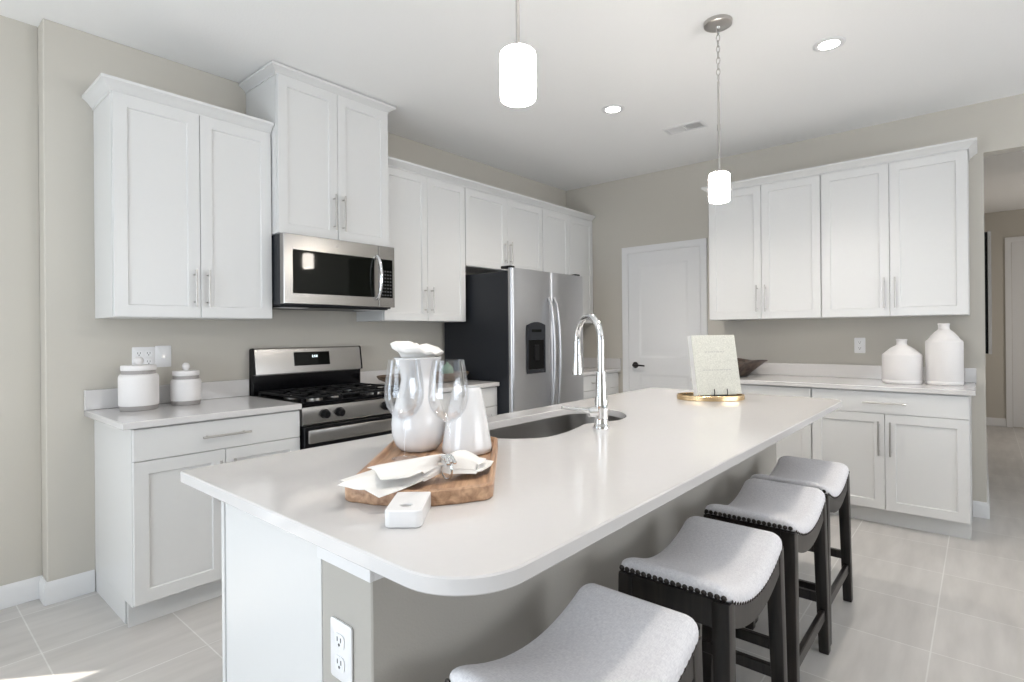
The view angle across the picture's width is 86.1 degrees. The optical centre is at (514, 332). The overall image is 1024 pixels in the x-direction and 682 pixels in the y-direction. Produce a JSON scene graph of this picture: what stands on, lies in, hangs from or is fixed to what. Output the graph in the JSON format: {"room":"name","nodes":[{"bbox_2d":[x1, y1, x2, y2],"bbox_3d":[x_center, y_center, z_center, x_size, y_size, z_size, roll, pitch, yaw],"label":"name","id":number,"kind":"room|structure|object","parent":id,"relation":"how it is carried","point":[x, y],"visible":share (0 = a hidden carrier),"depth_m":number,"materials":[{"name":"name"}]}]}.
{"room":"kitchen","nodes":[
{"label":"kitchen","id":0,"kind":"room"},
{"bbox_2d":[0,15,41,585],"bbox_3d":[-3.393,-0.093,1.530,0.080,2.811,3.148,-1,0,41],"label":"wall","id":1,"kind":"structure","parent":0,"point":[20,395],"depth_m":2.64,"materials":[{"name":"beige paint"}]},
{"bbox_2d":[0,569,94,609],"bbox_3d":[-2.554,1.251,2.331,0.134,0.107,1.222,-1,0,41],"label":"baseboard","id":2,"kind":"structure","parent":1,"relation":"attached to","point":[55,591],"depth_m":2.65,"materials":[{"name":"white paint"}]},
{"bbox_2d":[37,18,565,589],"bbox_3d":[-1.008,-0.113,4.420,0.450,2.811,4.343,-1,0,41],"label":"wall","id":3,"kind":"structure","parent":0,"point":[79,352],"depth_m":2.75,"materials":[{"name":"beige paint"}]},
{"bbox_2d":[132,347,154,364],"bbox_3d":[-1.980,0.136,2.927,0.008,0.117,0.105,-1,0,41],"label":"wall outlet","id":4,"kind":"object","parent":3,"relation":"attached to","point":[147,353],"visible":0.66,"depth_m":2.93,"materials":[{"name":"white plastic"}]},
{"bbox_2d":[135,351,142,356],"bbox_3d":[-1.993,0.113,2.908,0.002,0.029,0.034,-1,0,41],"label":"socket","id":5,"kind":"object","parent":4,"relation":"attached to","point":[137,353],"depth_m":2.91,"materials":[{"name":"white plastic"}]},
{"bbox_2d":[145,351,151,355],"bbox_3d":[-1.964,0.113,2.942,0.002,0.029,0.034,-1,0,41],"label":"socket","id":6,"kind":"object","parent":4,"relation":"attached to","point":[147,353],"depth_m":2.94,"materials":[{"name":"white plastic"}]},
{"bbox_2d":[145,359,151,363],"bbox_3d":[-1.964,0.158,2.942,0.002,0.029,0.034,-1,0,41],"label":"socket","id":7,"kind":"object","parent":4,"relation":"attached to","point":[147,361],"depth_m":2.94,"materials":[{"name":"white plastic"}]},
{"bbox_2d":[155,346,170,366],"bbox_3d":[-1.918,0.130,2.994,0.016,0.117,0.078,-1,0,41],"label":"light switch","id":8,"kind":"object","parent":3,"relation":"attached to","point":[162,353],"visible":0.93,"depth_m":2.99,"materials":[{"name":"white plastic"}]},
{"bbox_2d":[84,379,248,409],"bbox_3d":[-1.881,0.336,3.031,0.020,0.100,0.803,-1,0,41],"label":"backsplash","id":9,"kind":"structure","parent":3,"relation":"attached to","point":[98,398],"depth_m":3.00,"materials":[{"name":"white stone"}]},
{"bbox_2d":[82,73,273,319],"bbox_3d":[-1.756,-0.630,2.921,0.366,1.114,0.801,-1,0,41],"label":"upper cabinet","id":10,"kind":"object","parent":3,"relation":"attached to","point":[182,185],"visible":1,"depth_m":2.77,"materials":[{"name":"white paint"}]},
{"bbox_2d":[239,60,395,246],"bbox_3d":[-1.225,-1.037,3.495,0.434,0.947,0.844,-1,0,41],"label":"upper cabinet","id":11,"kind":"object","parent":3,"relation":"attached to","point":[329,141],"visible":0.94,"depth_m":3.31,"materials":[{"name":"white paint"}]},
{"bbox_2d":[272,232,394,311],"bbox_3d":[-1.187,-0.352,3.467,0.516,0.414,0.758,-1,0,41],"label":"microwave","id":12,"kind":"object","parent":11,"relation":"attached to","point":[310,273],"visible":0.96,"depth_m":3.28,"materials":[{"name":"grey metal"}]},
{"bbox_2d":[360,366,441,383],"bbox_3d":[-0.860,0.327,4.225,0.020,0.100,0.803,-1,0,41],"label":"backsplash","id":13,"kind":"structure","parent":3,"relation":"attached to","point":[365,376],"depth_m":4.02,"materials":[{"name":"white stone"}]},
{"bbox_2d":[356,167,465,322],"bbox_3d":[-0.746,-0.611,4.102,0.366,1.058,0.775,-1,0,41],"label":"upper cabinet","id":14,"kind":"object","parent":3,"relation":"attached to","point":[426,215],"visible":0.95,"depth_m":4.00,"materials":[{"name":"white paint"}]},
{"bbox_2d":[388,156,594,221],"bbox_3d":[-0.151,-1.173,4.806,0.363,0.055,2.625,-1,0,41],"label":"crown molding","id":15,"kind":"structure","parent":14,"relation":"attached to","point":[393,162],"depth_m":4.41,"materials":[{"name":"white paint"}]},
{"bbox_2d":[465,188,542,273],"bbox_3d":[-0.173,-0.835,4.775,0.366,0.618,0.994,-1,0,41],"label":"upper cabinet","id":16,"kind":"object","parent":3,"relation":"attached to","point":[499,231],"visible":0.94,"depth_m":4.63,"materials":[{"name":"white paint"}]},
{"bbox_2d":[542,209,592,323],"bbox_3d":[0.430,-0.620,5.478,0.366,1.058,0.854,-1,0,41],"label":"upper cabinet","id":17,"kind":"object","parent":3,"relation":"attached to","point":[567,244],"visible":0.27,"depth_m":5.39,"materials":[{"name":"white paint"}]},
{"bbox_2d":[0,0,1023,212],"bbox_3d":[2.439,-1.600,2.620,8.050,0.100,12.400,-1,0,41],"label":"ceiling","id":18,"kind":"structure","parent":0,"point":[437,62],"depth_m":3.10,"materials":[{"name":"paint"}]},
{"bbox_2d":[500,0,535,106],"bbox_3d":[0.007,-1.088,1.532,0.136,0.880,0.136,-1,0,41],"label":"pendant lamp","id":19,"kind":"object","parent":18,"relation":"hanging from","point":[517,60],"visible":1,"depth_m":1.49,"materials":[{"name":"white glass"}]},
{"bbox_2d":[601,104,624,113],"bbox_3d":[0.676,-1.530,3.758,0.156,0.006,0.156,-1,0,41],"label":"recessed light","id":20,"kind":"object","parent":18,"relation":"in","point":[614,108],"visible":1,"depth_m":3.75,"materials":[{"name":"white paint"}]},
{"bbox_2d":[662,119,707,134],"bbox_3d":[1.278,-1.534,4.106,0.300,0.008,0.156,-1,0,37],"label":"ceiling vent","id":21,"kind":"object","parent":18,"relation":"in","point":[697,124],"visible":1,"depth_m":4.10,"materials":[{"name":"white metal"}]},
{"bbox_2d":[703,14,732,203],"bbox_3d":[1.011,-1.092,2.711,0.136,0.888,0.136,-1,0,41],"label":"pendant lamp","id":22,"kind":"object","parent":18,"relation":"hanging from","point":[719,180],"visible":1,"depth_m":2.69,"materials":[{"name":"white glass"}]},
{"bbox_2d":[812,36,845,51],"bbox_3d":[1.682,-1.539,2.929,0.156,0.006,0.156,-1,0,41],"label":"recessed light","id":23,"kind":"object","parent":18,"relation":"in","point":[830,43],"visible":1,"depth_m":2.92,"materials":[{"name":"white paint"}]},
{"bbox_2d":[0,425,1023,681],"bbox_3d":[2.465,1.311,2.618,8.050,0.100,12.400,-1,0,41],"label":"floor","id":24,"kind":"structure","parent":0,"point":[925,606],"depth_m":2.40,"materials":[{"name":"tile"}]},
{"bbox_2d":[94,410,299,627],"bbox_3d":[-1.616,0.856,2.837,0.666,0.883,0.762,-1,0,41],"label":"base cabinet","id":25,"kind":"object","parent":24,"relation":"on","point":[158,548],"visible":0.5,"depth_m":2.52,"materials":[{"name":"white paint"}]},
{"bbox_2d":[84,379,301,429],"bbox_3d":[-1.641,0.348,2.826,0.651,0.130,0.803,-1,0,41],"label":"countertop","id":26,"kind":"structure","parent":25,"relation":"on","point":[229,398],"depth_m":2.76,"materials":[{"name":"white stone"}]},
{"bbox_2d":[118,357,158,410],"bbox_3d":[-1.889,0.253,2.755,0.172,0.264,0.172,-1,0,41],"label":"canister","id":27,"kind":"object","parent":26,"relation":"on","point":[138,384],"visible":1,"depth_m":2.69,"materials":[{"name":"white ceramic"}]},
{"bbox_2d":[170,363,201,405],"bbox_3d":[-1.764,0.273,2.942,0.144,0.222,0.144,-1,0,41],"label":"canister","id":28,"kind":"object","parent":26,"relation":"on","point":[185,384],"visible":1,"depth_m":2.89,"materials":[{"name":"white ceramic"}]},
{"bbox_2d":[249,346,399,449],"bbox_3d":[-1.105,0.693,3.404,0.688,1.201,0.757,-1,0,41],"label":"gas range","id":29,"kind":"object","parent":24,"relation":"on","point":[336,407],"visible":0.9,"depth_m":3.34,"materials":[{"name":"grey metal"}]},
{"bbox_2d":[254,388,398,406],"bbox_3d":[-1.108,0.387,3.404,0.560,0.020,0.757,-1,0,41],"label":"cooktop","id":30,"kind":"object","parent":29,"relation":"in","point":[337,400],"depth_m":3.24,"materials":[{"name":"black metal"}]},
{"bbox_2d":[439,386,496,423],"bbox_3d":[-0.610,0.848,4.015,0.666,0.883,0.800,-1,0,41],"label":"base cabinet","id":31,"kind":"object","parent":24,"relation":"on","point":[489,394],"visible":0.06,"depth_m":4.04,"materials":[{"name":"white paint"}]},
{"bbox_2d":[360,366,498,392],"bbox_3d":[-0.620,0.340,4.020,0.651,0.130,0.803,-1,0,41],"label":"countertop","id":32,"kind":"structure","parent":31,"relation":"on","point":[365,376],"depth_m":4.01,"materials":[{"name":"white stone"}]},
{"bbox_2d":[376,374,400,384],"bbox_3d":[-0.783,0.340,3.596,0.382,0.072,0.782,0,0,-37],"label":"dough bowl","id":33,"kind":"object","parent":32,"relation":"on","point":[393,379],"depth_m":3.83,"materials":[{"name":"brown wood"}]},
{"bbox_2d":[435,371,468,382],"bbox_3d":[-0.455,0.337,3.819,0.654,0.072,0.857,0,0,-37],"label":"dough bowl","id":34,"kind":"object","parent":32,"relation":"on","point":[449,377],"depth_m":4.08,"materials":[{"name":"brown wood"}]},
{"bbox_2d":[441,362,453,373],"bbox_3d":[-0.511,0.287,4.173,0.099,0.128,0.099,-1,0,41],"label":"pear","id":35,"kind":"object","parent":34,"relation":"in","point":[447,368],"visible":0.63,"depth_m":4.14,"materials":[{"name":"green food"}]},
{"bbox_2d":[221,443,775,681],"bbox_3d":[0.324,0.838,2.304,0.754,0.884,2.705,-1,0,41],"label":"kitchen island","id":36,"kind":"object","parent":24,"relation":"on","point":[282,591],"visible":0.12,"depth_m":1.29,"materials":[{"name":"white paint"}]},
{"bbox_2d":[330,616,352,681],"bbox_3d":[-0.351,0.645,1.107,0.076,0.120,0.008,-1,0,41],"label":"wall outlet","id":37,"kind":"object","parent":36,"relation":"attached to","point":[341,632],"visible":1,"depth_m":1.10,"materials":[{"name":"white plastic"}]},
{"bbox_2d":[334,632,344,649],"bbox_3d":[-0.353,0.623,1.105,0.034,0.029,0.002,-1,0,41],"label":"socket","id":38,"kind":"object","parent":37,"relation":"attached to","point":[339,637],"depth_m":1.10,"materials":[{"name":"white plastic"}]},
{"bbox_2d":[335,655,344,672],"bbox_3d":[-0.352,0.667,1.105,0.034,0.029,0.002,-1,0,41],"label":"socket","id":39,"kind":"object","parent":37,"relation":"attached to","point":[339,659],"depth_m":1.10,"materials":[{"name":"white plastic"}]},
{"bbox_2d":[180,387,841,595],"bbox_3d":[0.419,0.380,2.191,1.106,0.030,2.798,-1,0,41],"label":"island countertop","id":40,"kind":"structure","parent":36,"relation":"on","point":[553,498],"depth_m":1.32,"materials":[{"name":"white stone"}]},
{"bbox_2d":[345,436,497,527],"bbox_3d":[-0.214,0.352,1.400,0.330,0.034,0.735,-1,0,-1],"label":"serving board","id":41,"kind":"object","parent":40,"relation":"on","point":[409,507],"visible":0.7,"depth_m":1.19,"materials":[{"name":"brown wood"}]},
{"bbox_2d":[338,450,493,497],"bbox_3d":[-0.243,0.316,1.310,0.240,0.058,0.402,-1,0,43],"label":"cloth napkin","id":42,"kind":"object","parent":41,"relation":"on","point":[385,479],"visible":0.92,"depth_m":1.23,"materials":[{"name":"white fabric"}]},
{"bbox_2d":[440,453,456,479],"bbox_3d":[-0.161,0.317,1.293,0.028,0.061,0.059,0,0,-37],"label":"napkin ring","id":43,"kind":"object","parent":42,"relation":"attached to","point":[448,458],"visible":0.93,"depth_m":1.28,"materials":[{"name":"silver metal"}]},
{"bbox_2d":[391,356,444,452],"bbox_3d":[-0.288,0.211,1.643,0.160,0.276,0.160,-1,0,41],"label":"carafe","id":44,"kind":"object","parent":41,"relation":"on","point":[418,417],"visible":0.98,"depth_m":1.59,"materials":[{"name":"white ceramic"}]},
{"bbox_2d":[390,341,443,357],"bbox_3d":[-0.291,0.077,1.646,0.155,0.104,0.157,-1,0,41],"label":"cloth napkin","id":45,"kind":"object","parent":44,"relation":"in","point":[406,349],"visible":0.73,"depth_m":1.59,"materials":[{"name":"white fabric"}]},
{"bbox_2d":[442,386,491,454],"bbox_3d":[-0.140,0.254,1.609,0.146,0.188,0.146,-1,0,41],"label":"vase","id":46,"kind":"object","parent":41,"relation":"on","point":[466,426],"visible":0.94,"depth_m":1.56,"materials":[{"name":"white ceramic"}]},
{"bbox_2d":[489,414,621,438],"bbox_3d":[0.174,0.500,2.272,0.408,0.206,0.903,-1,0,41],"label":"sink","id":47,"kind":"object","parent":40,"relation":"in","point":[553,426],"visible":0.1,"depth_m":2.53,"materials":[{"name":"metal"}]},
{"bbox_2d":[561,313,609,428],"bbox_3d":[0.292,0.144,2.155,0.171,0.442,0.250,-1,0,17],"label":"faucet","id":48,"kind":"object","parent":40,"relation":"on","point":[599,411],"visible":1,"depth_m":2.09,"materials":[{"name":"silver metal"}]},
{"bbox_2d":[677,392,744,401],"bbox_3d":[1.060,0.346,2.964,0.352,0.026,0.228,-1,0,6],"label":"mirrored tray","id":49,"kind":"object","parent":40,"relation":"on","point":[689,396],"visible":0.81,"depth_m":2.87,"materials":[{"name":"gold metal"}]},
{"bbox_3d":[1.081,0.248,2.980,0.150,0.202,0.153,-1,0,-13],"label":"easel","id":50,"kind":"object","parent":49,"relation":"on","visible":0},
{"bbox_2d":[687,335,741,395],"bbox_3d":[1.089,0.176,2.972,0.274,0.324,0.108,-1,0,-13],"label":"book","id":51,"kind":"object","parent":50,"relation":"on","point":[713,358],"visible":1,"depth_m":2.95,"materials":[{"name":"beige paper"}]},
{"bbox_2d":[444,265,583,414],"bbox_3d":[0.044,0.390,4.622,0.818,1.783,0.954,-1,0,41],"label":"refrigerator","id":52,"kind":"object","parent":24,"relation":"on","point":[517,332],"visible":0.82,"depth_m":4.27,"materials":[{"name":"grey metal"}]},
{"bbox_2d":[445,583,702,681],"bbox_3d":[0.143,0.955,1.124,0.322,0.651,0.514,-1,0,41],"label":"bar stool","id":53,"kind":"object","parent":24,"relation":"on","point":[604,634],"visible":1,"depth_m":1.16,"materials":[{"name":"fabric"}]},
{"bbox_2d":[583,372,618,398],"bbox_3d":[0.556,0.838,5.379,0.666,0.883,0.831,-1,0,41],"label":"base cabinet","id":54,"kind":"object","parent":24,"relation":"on","point":[612,379],"visible":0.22,"depth_m":5.17,"materials":[{"name":"white paint"}]},
{"bbox_2d":[583,358,620,375],"bbox_3d":[0.550,0.331,5.388,0.651,0.130,0.848,-1,0,41],"label":"countertop","id":55,"kind":"structure","parent":54,"relation":"on","point":[590,365],"depth_m":5.54,"materials":[{"name":"white stone"}]},
{"bbox_2d":[618,516,787,681],"bbox_3d":[0.567,0.952,1.620,0.322,0.651,0.514,-1,0,41],"label":"bar stool","id":56,"kind":"object","parent":24,"relation":"on","point":[721,575],"visible":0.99,"depth_m":1.53,"materials":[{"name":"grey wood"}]},
{"bbox_2d":[621,516,781,604],"bbox_3d":[0.565,0.675,1.620,0.310,0.098,0.486,-1,0,41],"label":"cushion","id":57,"kind":"object","parent":56,"relation":"on","point":[709,561],"depth_m":1.54,"materials":[{"name":"fabric"}]},
{"bbox_2d":[702,478,830,681],"bbox_3d":[0.968,0.948,2.092,0.322,0.651,0.514,-1,0,41],"label":"bar stool","id":58,"kind":"object","parent":24,"relation":"on","point":[797,514],"visible":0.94,"depth_m":1.99,"materials":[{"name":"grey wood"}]},
{"bbox_2d":[705,478,824,534],"bbox_3d":[0.966,0.672,2.093,0.310,0.098,0.486,-1,0,41],"label":"cushion","id":59,"kind":"object","parent":58,"relation":"on","point":[779,508],"depth_m":2.05,"materials":[{"name":"fabric"}]},
{"bbox_2d":[741,384,812,463],"bbox_3d":[1.946,0.825,4.318,0.839,0.883,0.666,-1,0,41],"label":"base cabinet","id":60,"kind":"object","parent":24,"relation":"on","point":[799,443],"visible":0.05,"depth_m":3.91,"materials":[{"name":"white paint"}]},
{"bbox_2d":[750,456,852,645],"bbox_3d":[1.314,0.945,2.507,0.322,0.651,0.514,-1,0,41],"label":"bar stool","id":61,"kind":"object","parent":24,"relation":"on","point":[832,478],"visible":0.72,"depth_m":2.54,"materials":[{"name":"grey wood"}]},
{"bbox_2d":[750,456,848,496],"bbox_3d":[1.312,0.669,2.508,0.310,0.098,0.486,-1,0,41],"label":"cushion","id":62,"kind":"object","parent":61,"relation":"on","point":[832,478],"depth_m":2.53,"materials":[{"name":"fabric"}]},
{"bbox_2d":[812,388,972,539],"bbox_3d":[2.589,0.819,3.768,0.849,0.883,0.666,-1,0,41],"label":"base cabinet","id":63,"kind":"object","parent":24,"relation":"on","point":[907,456],"visible":0.84,"depth_m":3.49,"materials":[{"name":"white paint"}]},
{"bbox_2d":[691,362,975,395],"bbox_3d":[2.273,0.314,4.046,1.737,0.130,0.651,-1,0,41],"label":"countertop","id":64,"kind":"structure","parent":63,"relation":"on","point":[833,376],"depth_m":4.03,"materials":[{"name":"white stone"}]},
{"bbox_2d":[737,358,767,375],"bbox_3d":[1.800,0.283,4.468,0.409,0.140,0.409,-1,0,-13],"label":"decorative bowl","id":65,"kind":"object","parent":64,"relation":"on","point":[745,366],"visible":0.33,"depth_m":4.34,"materials":[{"name":"brown wood"}]},
{"bbox_2d":[882,339,922,383],"bbox_3d":[2.665,0.195,3.768,0.230,0.301,0.230,-1,0,41],"label":"jug","id":66,"kind":"object","parent":64,"relation":"on","point":[902,363],"visible":1,"depth_m":3.69,"materials":[{"name":"white ceramic"}]},
{"bbox_2d":[925,323,963,385],"bbox_3d":[2.851,0.141,3.635,0.202,0.405,0.202,-1,0,41],"label":"jug","id":67,"kind":"object","parent":64,"relation":"on","point":[944,350],"visible":1,"depth_m":3.56,"materials":[{"name":"white ceramic"}]},
{"bbox_2d":[566,94,1023,513],"bbox_3d":[3.329,-0.152,3.645,8.050,2.811,0.115,-1,0,41],"label":"wall","id":68,"kind":"structure","parent":0,"point":[669,205],"depth_m":4.39,"materials":[{"name":"beige paint"}]},
{"bbox_2d":[583,358,620,368],"bbox_3d":[0.826,0.313,5.696,0.630,0.100,0.020,-1,0,41],"label":"backsplash","id":69,"kind":"structure","parent":68,"relation":"attached to","point":[587,362],"depth_m":5.59,"materials":[{"name":"white stone"}]},
{"bbox_2d":[622,238,707,391],"bbox_3d":[1.396,0.213,5.181,0.854,2.117,0.065,-1,0,41],"label":"door","id":70,"kind":"structure","parent":68,"relation":"in","point":[665,302],"depth_m":5.20,"materials":[{"name":"white paint"}]},
{"bbox_2d":[708,175,829,320],"bbox_3d":[2.038,-0.635,4.427,0.836,1.058,0.366,-1,0,41],"label":"upper cabinet","id":71,"kind":"object","parent":68,"relation":"attached to","point":[765,254],"visible":0.91,"depth_m":4.28,"materials":[{"name":"white paint"}]},
{"bbox_2d":[701,137,977,193],"bbox_3d":[2.354,-1.196,4.155,1.768,0.055,0.363,-1,0,41],"label":"crown molding","id":72,"kind":"structure","parent":71,"relation":"attached to","point":[970,144],"depth_m":3.86,"materials":[{"name":"white paint"}]},
{"bbox_2d":[854,338,865,352],"bbox_3d":[2.626,0.097,4.165,0.072,0.117,0.008,-1,0,41],"label":"wall outlet","id":73,"kind":"object","parent":68,"relation":"attached to","point":[859,343],"visible":1,"depth_m":4.16,"materials":[{"name":"white plastic"}]},
{"bbox_2d":[750,362,975,382],"bbox_3d":[2.478,0.297,4.285,1.737,0.100,0.020,-1,0,41],"label":"backsplash","id":74,"kind":"structure","parent":68,"relation":"attached to","point":[795,369],"depth_m":4.28,"materials":[{"name":"white stone"}]},
{"bbox_2d":[821,150,969,317],"bbox_3d":[2.675,-0.641,3.882,0.838,1.058,0.366,-1,0,41],"label":"upper cabinet","id":75,"kind":"object","parent":68,"relation":"attached to","point":[895,235],"visible":1,"depth_m":3.73,"materials":[{"name":"white paint"}]},
{"bbox_2d":[984,209,1023,427],"bbox_3d":[5.511,-0.169,8.029,5.670,2.811,0.200,-1,0,41],"label":"wall","id":76,"kind":"structure","parent":0,"point":[1002,225],"depth_m":7.18,"materials":[{"name":"beige paint"}]},
{"bbox_2d":[1005,236,1023,426],"bbox_3d":[6.767,-0.006,6.811,0.984,2.462,0.020,-1,0,41],"label":"door","id":77,"kind":"structure","parent":76,"relation":"in","point":[1014,281],"depth_m":7.07,"materials":[{"name":"white paint"}]},
{"bbox_3d":[3.272,-0.149,6.791,3.875,2.811,4.592,-1,0,41],"label":"wall","id":78,"kind":"structure","parent":0,"visible":0},
{"bbox_2d":[973,476,989,518],"bbox_3d":[3.455,1.198,4.053,0.088,0.107,0.914,-1,0,41],"label":"baseboard","id":79,"kind":"structure","parent":78,"relation":"attached to","point":[980,509],"depth_m":3.71,"materials":[{"name":"white paint"}]},
{"bbox_2d":[984,231,991,353],"bbox_3d":[4.696,-0.377,5.435,0.052,1.160,0.700,-1,0,41],"label":"picture frame","id":80,"kind":"object","parent":78,"relation":"attached to","point":[987,235],"visible":0.91,"depth_m":5.17,"materials":[{"name":"white paint"}]},
{"bbox_2d":[984,232,987,353],"bbox_3d":[4.686,-0.377,5.444,0.026,1.150,0.690,-1,0,41],"label":"picture","id":81,"kind":"object","parent":80,"relation":"attached to","point":[985,233],"depth_m":5.18,"materials":[{"name":"black plastic"}]},
{"bbox_2d":[986,417,1005,478],"bbox_3d":[5.108,1.185,5.779,0.210,0.107,3.758,-1,0,41],"label":"baseboard","id":82,"kind":"structure","parent":78,"relation":"attached to","point":[990,421],"depth_m":7.17,"materials":[{"name":"white paint"}]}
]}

